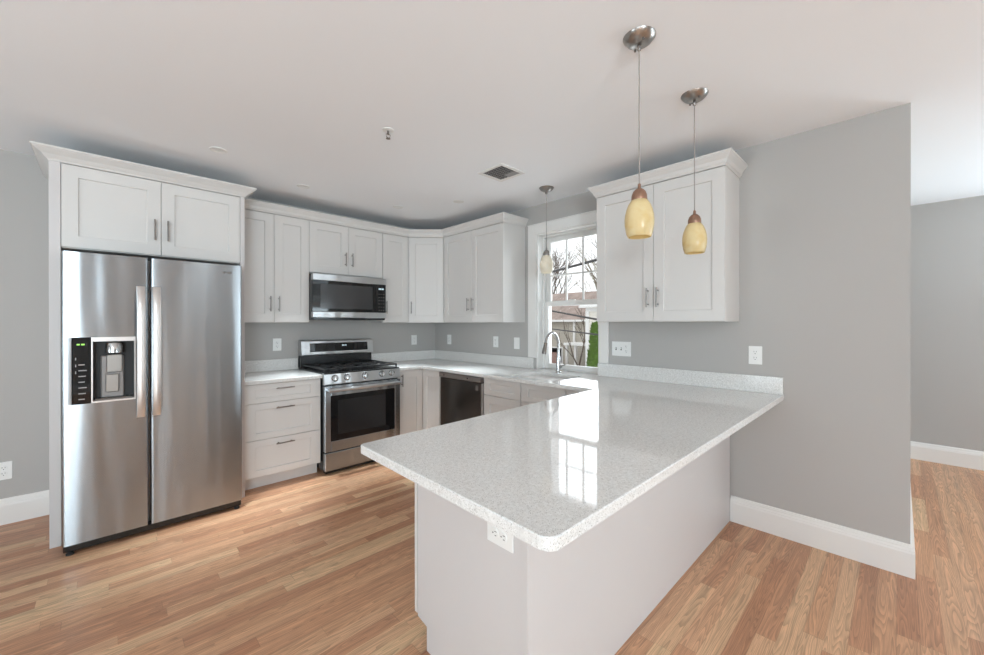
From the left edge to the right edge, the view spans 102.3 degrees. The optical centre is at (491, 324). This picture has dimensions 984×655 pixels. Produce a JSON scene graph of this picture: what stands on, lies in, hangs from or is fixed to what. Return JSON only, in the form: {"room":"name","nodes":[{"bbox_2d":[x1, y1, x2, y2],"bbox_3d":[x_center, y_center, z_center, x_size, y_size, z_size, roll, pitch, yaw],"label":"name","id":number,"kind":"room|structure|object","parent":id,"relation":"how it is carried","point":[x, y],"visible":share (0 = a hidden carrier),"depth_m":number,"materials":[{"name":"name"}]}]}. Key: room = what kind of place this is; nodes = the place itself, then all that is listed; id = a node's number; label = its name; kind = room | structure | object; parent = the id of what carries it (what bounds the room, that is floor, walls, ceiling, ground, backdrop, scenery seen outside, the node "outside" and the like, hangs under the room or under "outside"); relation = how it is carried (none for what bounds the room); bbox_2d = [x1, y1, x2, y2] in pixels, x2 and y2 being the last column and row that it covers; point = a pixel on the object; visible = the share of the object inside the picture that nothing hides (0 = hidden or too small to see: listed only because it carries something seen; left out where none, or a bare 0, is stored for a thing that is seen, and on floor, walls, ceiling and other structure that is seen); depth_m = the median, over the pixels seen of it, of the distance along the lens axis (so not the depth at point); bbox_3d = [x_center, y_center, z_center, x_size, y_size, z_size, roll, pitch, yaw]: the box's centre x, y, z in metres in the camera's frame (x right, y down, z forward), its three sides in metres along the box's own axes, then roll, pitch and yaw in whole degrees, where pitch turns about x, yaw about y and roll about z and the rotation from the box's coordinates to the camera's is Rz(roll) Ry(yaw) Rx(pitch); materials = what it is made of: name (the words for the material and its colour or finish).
{"room":"kitchen","nodes":[
{"label":"kitchen","id":0,"kind":"room"},
{"bbox_2d":[0,149,434,498],"bbox_3d":[-3.104,0.086,3.020,6.800,2.532,0.200,0,0,-44],"label":"wall","id":1,"kind":"structure","parent":0,"point":[24,189],"depth_m":2.78,"materials":[{"name":"grey paint"}]},
{"bbox_2d":[0,461,12,479],"bbox_3d":[-3.302,0.993,2.682,0.076,0.120,0.009,0,0,-44],"label":"wall outlet","id":2,"kind":"object","parent":1,"relation":"attached to","point":[6,472],"visible":1,"depth_m":2.69,"materials":[{"name":"white plastic"}]},
{"bbox_2d":[0,490,48,525],"bbox_3d":[-4.220,1.269,1.783,3.072,0.172,0.018,0,0,-44],"label":"baseboard","id":3,"kind":"structure","parent":1,"relation":"attached to","point":[32,505],"depth_m":2.74,"materials":[{"name":"white paint"}]},
{"bbox_2d":[61,163,239,264],"bbox_3d":[-2.507,-0.728,2.968,0.940,0.516,0.704,0,0,-44],"label":"upper cabinet","id":4,"kind":"object","parent":1,"relation":"attached to","point":[102,212],"visible":0.98,"depth_m":2.69,"materials":[{"name":"white paint"}]},
{"bbox_2d":[30,141,256,199],"bbox_3d":[-2.503,-1.022,2.949,1.157,0.072,0.733,0,0,-44],"label":"crown molding","id":5,"kind":"structure","parent":4,"relation":"on","point":[43,152],"depth_m":2.62,"materials":[{"name":"white paint"}]},
{"bbox_2d":[245,358,297,372],"bbox_3d":[-2.168,0.394,3.775,0.602,0.110,0.020,0,0,-44],"label":"backsplash","id":6,"kind":"structure","parent":1,"relation":"attached to","point":[288,363],"depth_m":3.81,"materials":[{"name":"white stone"}]},
{"bbox_2d":[273,338,280,350],"bbox_3d":[-2.090,0.199,3.859,0.076,0.120,0.009,0,0,-44],"label":"wall outlet","id":7,"kind":"object","parent":1,"relation":"attached to","point":[277,341],"visible":1,"depth_m":3.86,"materials":[{"name":"white plastic"}]},
{"bbox_2d":[245,209,308,322],"bbox_3d":[-2.049,-0.502,3.652,0.604,0.972,0.361,0,0,-44],"label":"upper cabinet","id":8,"kind":"object","parent":1,"relation":"attached to","point":[276,246],"visible":0.89,"depth_m":3.56,"materials":[{"name":"white paint"}]},
{"bbox_2d":[309,220,381,278],"bbox_3d":[-1.558,-0.741,4.129,0.764,0.496,0.361,0,0,-44],"label":"upper cabinet","id":9,"kind":"object","parent":1,"relation":"attached to","point":[333,249],"visible":0.95,"depth_m":4.00,"materials":[{"name":"white paint"}]},
{"bbox_2d":[309,273,385,319],"bbox_3d":[-1.541,-0.260,4.111,0.762,0.438,0.407,0,0,-44],"label":"microwave","id":10,"kind":"object","parent":9,"relation":"attached to","point":[331,297],"visible":0.97,"depth_m":3.93,"materials":[{"name":"silver metal"}]},
{"bbox_2d":[369,233,407,322],"bbox_3d":[-1.169,-0.503,4.508,0.321,0.972,0.361,0,0,-44],"label":"upper cabinet","id":11,"kind":"object","parent":1,"relation":"attached to","point":[394,248],"visible":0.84,"depth_m":4.41,"materials":[{"name":"white paint"}]},
{"bbox_2d":[371,350,434,361],"bbox_3d":[-1.066,0.392,4.846,0.930,0.110,0.020,0,0,-44],"label":"backsplash","id":12,"kind":"structure","parent":1,"relation":"attached to","point":[427,354],"depth_m":4.82,"materials":[{"name":"white stone"}]},
{"bbox_2d":[411,335,416,344],"bbox_3d":[-0.971,0.196,4.947,0.076,0.120,0.009,0,0,-44],"label":"wall outlet","id":13,"kind":"object","parent":1,"relation":"attached to","point":[413,337],"visible":1,"depth_m":4.94,"materials":[{"name":"white plastic"}]},
{"bbox_2d":[407,238,444,322],"bbox_3d":[-0.748,-0.504,4.745,0.612,0.972,0.608,0,0,-44],"label":"upper cabinet","id":14,"kind":"object","parent":1,"relation":"attached to","point":[425,255],"visible":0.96,"depth_m":4.53,"materials":[{"name":"white paint"}]},
{"bbox_2d":[0,0,983,228],"bbox_3d":[0.935,-1.255,0.808,9.512,0.150,9.000,0,0,-44],"label":"ceiling","id":15,"kind":"structure","parent":0,"point":[295,92],"depth_m":1.96,"materials":[{"name":"white paint"}]},
{"bbox_2d":[209,147,227,153],"bbox_3d":[-1.853,-1.178,2.687,0.104,0.005,0.104,0,0,-44],"label":"ceiling disc","id":16,"kind":"object","parent":15,"relation":"attached to","point":[214,149],"visible":1,"depth_m":2.69,"materials":[{"name":"white plastic"}]},
{"bbox_2d":[297,184,309,188],"bbox_3d":[-1.618,-1.179,3.403,0.104,0.005,0.104,0,0,-44],"label":"ceiling disc","id":17,"kind":"object","parent":15,"relation":"attached to","point":[302,186],"visible":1,"depth_m":3.39,"materials":[{"name":"white plastic"}]},
{"bbox_2d":[382,127,393,139],"bbox_3d":[-0.631,-1.153,2.410,0.068,0.055,0.068,0,0,-44],"label":"sprinkler head","id":18,"kind":"object","parent":15,"relation":"attached to","point":[387,130],"visible":1,"depth_m":2.40},
{"bbox_2d":[453,200,463,202],"bbox_3d":[-0.323,-1.181,3.824,0.104,0.005,0.104,0,0,-44],"label":"ceiling disc","id":19,"kind":"object","parent":15,"relation":"attached to","point":[454,201],"visible":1,"depth_m":3.81,"materials":[{"name":"white plastic"}]},
{"bbox_2d":[477,163,524,181],"bbox_3d":[0.072,-1.178,3.091,0.266,0.009,0.266,0,0,-44],"label":"ceiling vent","id":20,"kind":"object","parent":15,"relation":"in","point":[501,172],"visible":1,"depth_m":3.09,"materials":[{"name":"white metal"}]},
{"bbox_2d":[483,166,518,179],"bbox_3d":[0.072,-1.178,3.091,0.210,0.003,0.210,0,0,-44],"label":"grille","id":21,"kind":"object","parent":20,"relation":"attached to","point":[498,172],"depth_m":3.10,"materials":[{"name":"grey plastic"}]},
{"bbox_2d":[539,185,553,273],"bbox_3d":[0.474,-0.813,3.445,0.129,0.738,0.129,0,0,-44],"label":"pendant lamp","id":22,"kind":"object","parent":15,"relation":"hanging from","point":[546,263],"visible":1,"depth_m":3.41,"materials":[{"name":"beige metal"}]},
{"bbox_2d":[623,26,655,238],"bbox_3d":[0.607,-0.769,1.633,0.129,0.822,0.129,0,0,-44],"label":"pendant lamp","id":23,"kind":"object","parent":15,"relation":"hanging from","point":[639,216],"visible":1,"depth_m":1.60,"materials":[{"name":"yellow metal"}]},
{"bbox_2d":[681,87,708,254],"bbox_3d":[1.044,-0.774,2.044,0.129,0.814,0.129,0,0,-44],"label":"pendant lamp","id":24,"kind":"object","parent":15,"relation":"hanging from","point":[694,238],"visible":1,"depth_m":2.01,"materials":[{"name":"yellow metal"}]},
{"bbox_2d":[0,458,983,654],"bbox_3d":[0.937,1.412,0.812,9.512,0.120,9.000,0,0,-44],"label":"floor","id":25,"kind":"structure","parent":0,"point":[318,563],"depth_m":2.06,"materials":[{"name":"brown wood"}]},
{"bbox_2d":[49,160,62,548],"bbox_3d":[-2.875,0.183,2.637,0.049,2.337,0.666,0,0,-44],"label":"end panel","id":26,"kind":"object","parent":25,"relation":"on","point":[55,379],"visible":0.7,"depth_m":2.40,"materials":[{"name":"white wood"}]},
{"bbox_2d":[61,251,241,555],"bbox_3d":[-2.421,0.459,2.869,0.901,1.784,0.898,0,0,-44],"label":"refrigerator","id":27,"kind":"object","parent":25,"relation":"on","point":[151,351],"visible":1,"depth_m":2.53,"materials":[{"name":"grey metal"}]},
{"bbox_2d":[236,197,244,497],"bbox_3d":[-2.171,0.181,3.322,0.029,2.337,0.666,0,0,-44],"label":"end panel","id":28,"kind":"object","parent":25,"relation":"on","point":[242,210],"visible":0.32,"depth_m":3.09,"materials":[{"name":"white wood"}]},
{"bbox_2d":[245,378,320,489],"bbox_3d":[-1.947,0.915,3.546,0.599,0.869,0.656,0,0,-44],"label":"base cabinet","id":29,"kind":"object","parent":25,"relation":"on","point":[282,419],"visible":0.87,"depth_m":3.33,"materials":[{"name":"white paint"}]},
{"bbox_2d":[245,369,322,384],"bbox_3d":[-1.947,0.465,3.547,0.602,0.030,0.653,0,0,-44],"label":"countertop","id":30,"kind":"structure","parent":29,"relation":"on","point":[252,378],"depth_m":3.44,"materials":[{"name":"white stone"}]},
{"bbox_2d":[298,338,401,473],"bbox_3d":[-1.418,0.756,3.987,0.762,1.186,0.754,0,0,-44],"label":"gas range","id":31,"kind":"object","parent":25,"relation":"on","point":[360,396],"visible":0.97,"depth_m":3.77,"materials":[{"name":"silver metal"}]},
{"bbox_2d":[299,364,398,374],"bbox_3d":[-1.440,0.451,4.009,0.762,0.027,0.642,0,0,-44],"label":"cooktop","id":32,"kind":"object","parent":31,"relation":"in","point":[371,370],"depth_m":3.83,"materials":[{"name":"black metal"}]},
{"bbox_2d":[398,369,440,434],"bbox_3d":[-0.750,0.913,4.523,0.929,0.869,0.925,0,0,-44],"label":"base cabinet","id":33,"kind":"object","parent":25,"relation":"on","point":[420,389],"visible":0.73,"depth_m":4.21,"materials":[{"name":"white paint"}]},
{"bbox_2d":[361,359,783,551],"bbox_3d":[-0.275,0.464,3.034,2.510,0.030,3.720,0,0,-44],"label":"countertop","id":34,"kind":"structure","parent":33,"relation":"on","point":[546,473],"depth_m":1.45,"materials":[{"name":"white stone"}]},
{"bbox_2d":[542,331,565,372],"bbox_3d":[0.562,0.257,3.561,0.268,0.381,0.130,0,0,-44],"label":"faucet","id":35,"kind":"object","parent":34,"relation":"on","point":[559,366],"visible":1,"depth_m":3.64,"materials":[{"name":"metal"}]},
{"bbox_2d":[439,372,484,424],"bbox_3d":[-0.103,0.915,4.044,0.612,0.865,0.648,0,0,-44],"label":"dishwasher","id":36,"kind":"object","parent":25,"relation":"on","point":[462,396],"visible":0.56,"depth_m":3.84,"materials":[{"name":"black metal"}]},
{"bbox_2d":[415,483,521,654],"bbox_3d":[0.143,0.916,1.763,0.764,0.869,0.660,0,0,-44],"label":"peninsula end panel","id":37,"kind":"object","parent":25,"relation":"on","point":[416,484],"depth_m":1.47,"materials":[{"name":"white paint"}]},
{"bbox_2d":[487,522,512,552],"bbox_3d":[0.025,0.706,1.329,0.009,0.076,0.120,0,0,-44],"label":"outlet","id":38,"kind":"object","parent":37,"relation":"attached to","point":[496,535],"visible":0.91,"depth_m":1.32,"materials":[{"name":"white plastic"}]},
{"bbox_2d":[491,528,498,537],"bbox_3d":[0.010,0.706,1.341,0.003,0.033,0.033,0,0,-44],"label":"receptacle","id":39,"kind":"object","parent":38,"relation":"attached to","point":[494,531],"depth_m":1.34,"materials":[{"name":"white plastic"}]},
{"bbox_2d":[500,532,506,542],"bbox_3d":[0.037,0.706,1.313,0.003,0.033,0.033,0,0,-44],"label":"receptacle","id":40,"kind":"object","parent":38,"relation":"attached to","point":[503,535],"depth_m":1.31,"materials":[{"name":"white plastic"}]},
{"bbox_2d":[484,375,568,414],"bbox_3d":[0.446,0.913,3.488,0.656,0.869,0.901,0,0,-44],"label":"base cabinet","id":41,"kind":"object","parent":25,"relation":"on","point":[500,395],"visible":0.16,"depth_m":3.38,"materials":[{"name":"white paint"}]},
{"bbox_2d":[566,390,580,395],"bbox_3d":[0.872,0.913,3.077,0.619,0.869,0.279,0,0,-44],"label":"base cabinet","id":42,"kind":"object","parent":25,"relation":"on","point":[568,392],"visible":0.02,"depth_m":2.93,"materials":[{"name":"white paint"}]},
{"bbox_2d":[522,436,729,654],"bbox_3d":[0.862,0.915,1.987,2.116,0.869,0.024,0,0,-44],"label":"panel","id":43,"kind":"object","parent":25,"relation":"on","point":[589,595],"visible":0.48,"depth_m":1.66,"materials":[{"name":"white wood"}]},
{"bbox_2d":[435,103,910,543],"bbox_3d":[0.820,0.082,3.718,0.200,2.532,4.268,0,0,-44],"label":"wall","id":44,"kind":"structure","parent":0,"point":[825,212],"depth_m":2.39,"materials":[{"name":"grey paint"}]},
{"bbox_2d":[447,335,450,343],"bbox_3d":[-0.535,0.191,4.962,0.009,0.120,0.076,0,0,-44],"label":"wall outlet","id":45,"kind":"object","parent":44,"relation":"attached to","point":[448,336],"visible":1,"depth_m":4.96,"materials":[{"name":"white plastic"}]},
{"bbox_2d":[444,222,524,322],"bbox_3d":[-0.117,-0.504,4.276,0.361,0.972,0.941,0,0,-44],"label":"upper cabinet","id":46,"kind":"object","parent":44,"relation":"attached to","point":[484,268],"visible":1,"depth_m":4.04,"materials":[{"name":"white paint"}]},
{"bbox_2d":[244,199,528,237],"bbox_3d":[-0.973,-1.028,4.035,2.634,0.078,0.961,0,0,-12],"label":"crown molding","id":47,"kind":"structure","parent":46,"relation":"on","point":[250,204],"depth_m":3.96,"materials":[{"name":"white paint"}]},
{"bbox_2d":[435,350,533,368],"bbox_3d":[-0.158,0.391,4.566,0.020,0.110,1.646,0,0,-44],"label":"backsplash","id":48,"kind":"structure","parent":44,"relation":"attached to","point":[513,361],"depth_m":4.44,"materials":[{"name":"white stone"}]},
{"bbox_2d":[493,336,497,346],"bbox_3d":[0.041,0.194,4.369,0.009,0.120,0.076,0,0,-44],"label":"wall outlet","id":49,"kind":"object","parent":44,"relation":"attached to","point":[495,338],"visible":1,"depth_m":4.37,"materials":[{"name":"white plastic"}]},
{"bbox_2d":[514,337,519,348],"bbox_3d":[0.258,0.199,4.145,0.010,0.120,0.076,0,0,-44],"label":"light switch","id":50,"kind":"object","parent":44,"relation":"attached to","point":[516,339],"visible":1,"depth_m":4.14,"materials":[{"name":"white plastic"}]},
{"bbox_2d":[528,210,608,373],"bbox_3d":[0.766,-0.260,3.784,0.264,1.471,0.896,0,0,-44],"label":"window","id":51,"kind":"structure","parent":44,"relation":"in","point":[540,303],"depth_m":3.95,"materials":[{"name":"white paint"}]},
{"bbox_2d":[612,341,630,356],"bbox_3d":[1.074,0.206,3.301,0.017,0.120,0.168,0,0,-44],"label":"switch plate","id":52,"kind":"object","parent":44,"relation":"attached to","point":[618,348],"visible":1,"depth_m":3.30,"materials":[{"name":"white plastic"}]},
{"bbox_2d":[597,166,738,321],"bbox_3d":[1.235,-0.503,2.886,0.361,0.972,0.899,0,0,-44],"label":"upper cabinet","id":53,"kind":"object","parent":44,"relation":"attached to","point":[651,279],"visible":0.98,"depth_m":2.69,"materials":[{"name":"white paint"}]},
{"bbox_2d":[588,148,747,197],"bbox_3d":[1.230,-1.028,2.881,0.370,0.078,0.998,0,0,-44],"label":"crown molding","id":54,"kind":"structure","parent":53,"relation":"on","point":[729,158],"depth_m":2.65,"materials":[{"name":"white paint"}]},
{"bbox_2d":[598,363,783,394],"bbox_3d":[1.383,0.393,2.980,0.020,0.110,1.317,0,0,-44],"label":"backsplash","id":55,"kind":"structure","parent":44,"relation":"attached to","point":[741,382],"depth_m":2.86,"materials":[{"name":"white stone"}]},
{"bbox_2d":[749,346,761,364],"bbox_3d":[1.740,0.205,2.621,0.009,0.120,0.076,0,0,-44],"label":"wall outlet","id":56,"kind":"object","parent":44,"relation":"attached to","point":[755,352],"visible":1,"depth_m":2.62,"materials":[{"name":"white plastic"}]},
{"bbox_2d":[730,482,914,578],"bbox_3d":[2.912,1.261,3.357,2.730,0.172,0.868,0,0,-44],"label":"baseboard","id":57,"kind":"structure","parent":44,"relation":"attached to","point":[887,554],"depth_m":2.35,"materials":[{"name":"white paint"}]},
{"bbox_2d":[910,195,983,451],"bbox_3d":[5.761,0.080,2.525,0.200,2.532,4.332,0,0,-44],"label":"wall","id":58,"kind":"structure","parent":0,"point":[947,397],"depth_m":3.80,"materials":[{"name":"grey paint"}]},
{"bbox_2d":[910,441,983,470],"bbox_3d":[5.691,1.260,2.445,0.018,0.172,4.314,0,0,-44],"label":"baseboard","id":59,"kind":"structure","parent":58,"relation":"attached to","point":[973,459],"depth_m":3.80,"materials":[{"name":"white paint"}]},
{"label":"outside","id":60,"kind":"structure","parent":0,"visible":0},
{"bbox_3d":[14.333,4.135,40.755,68.800,0.300,90.000,0,0,-44],"label":"ground","id":61,"kind":"structure","parent":60,"visible":0},
{"bbox_2d":[552,352,556,362],"bbox_3d":[0.993,3.032,32.597,0.100,1.950,11.100,0,0,-44],"label":"fence","id":62,"kind":"object","parent":61,"relation":"on","point":[554,354],"visible":0.02,"depth_m":28.87,"materials":[{"name":"brown wood"}]},
{"bbox_2d":[552,245,578,293],"bbox_3d":[11.331,-5.330,72.312,11.454,18.559,8.488,0,0,23],"label":"bare tree","id":63,"kind":"object","parent":61,"relation":"on","point":[562,262],"visible":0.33,"depth_m":70.93,"materials":[{"name":"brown plant"}]},
{"bbox_2d":[552,247,581,293],"bbox_3d":[6.766,-3.967,48.977,8.313,15.899,9.626,0,0,6],"label":"bare tree","id":64,"kind":"object","parent":61,"relation":"on","point":[554,258],"visible":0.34,"depth_m":48.01,"materials":[{"name":"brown plant"}]},
{"bbox_2d":[559,308,584,365],"bbox_3d":[5.528,1.369,27.540,3.558,5.288,1.538,0,0,-44],"label":"bare tree","id":65,"kind":"object","parent":61,"relation":"on","point":[580,334],"visible":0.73,"depth_m":27.66,"materials":[{"name":"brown plant"}]},
{"bbox_2d":[552,291,596,365],"bbox_3d":[6.622,0.556,36.951,7.950,6.880,13.500,0,0,-44],"label":"house","id":66,"kind":"structure","parent":61,"relation":"on","point":[557,318],"depth_m":32.78,"materials":[{"name":"brown"}]},
{"bbox_2d":[564,342,584,365],"bbox_3d":[6.967,2.706,30.002,2.250,2.600,2.150,0,0,-44],"label":"porch","id":67,"kind":"object","parent":61,"relation":"on","point":[575,344],"visible":0.32,"depth_m":29.82,"materials":[{"name":"wood"}]},
{"bbox_2d":[574,238,596,291],"bbox_3d":[14.947,-4.541,57.777,11.510,17.026,5.429,0,0,-44],"label":"bare tree","id":68,"kind":"object","parent":61,"relation":"on","point":[591,275],"visible":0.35,"depth_m":56.76,"materials":[{"name":"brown plant"}]},
{"bbox_2d":[574,237,596,284],"bbox_3d":[13.876,-3.744,41.767,7.972,15.492,10.171,0,0,-20],"label":"bare tree","id":69,"kind":"object","parent":61,"relation":"on","point":[584,237],"visible":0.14,"depth_m":43.59,"materials":[{"name":"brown plant"}]},
{"bbox_2d":[579,305,596,365],"bbox_3d":[11.249,1.078,26.562,7.700,5.860,7.650,0,0,-44],"label":"house","id":70,"kind":"structure","parent":61,"relation":"on","point":[591,310],"depth_m":26.42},
{"bbox_2d":[586,321,597,366],"bbox_3d":[5.013,1.916,19.348,0.939,4.214,0.977,0,0,-10],"label":"shrub","id":71,"kind":"object","parent":61,"relation":"on","point":[592,359],"visible":0.47,"depth_m":19.14,"materials":[{"name":"green plant"}]},
{"bbox_3d":[-0.102,-0.075,20.303,0.280,8.200,1.800,0,0,-44],"label":"utility pole","id":72,"kind":"object","parent":61,"relation":"on","visible":0},
{"bbox_2d":[552,258,596,272],"bbox_3d":[1.870,-1.604,12.047,0.068,0.498,16.674,0,0,-13],"label":"cable","id":73,"kind":"object","parent":72,"relation":"attached to","point":[593,260],"visible":0.15,"depth_m":10.50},
{"bbox_2d":[552,310,596,319],"bbox_3d":[1.871,-0.391,12.049,0.048,1.759,16.678,0,0,-13],"label":"cable","id":74,"kind":"object","parent":72,"relation":"attached to","point":[552,310],"visible":0.16,"depth_m":10.54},
{"bbox_2d":[552,328,597,334],"bbox_3d":[1.582,0.118,11.770,0.032,0.536,17.096,0,0,-11],"label":"cable","id":75,"kind":"object","parent":72,"relation":"attached to","point":[552,328],"visible":0.16,"depth_m":9.50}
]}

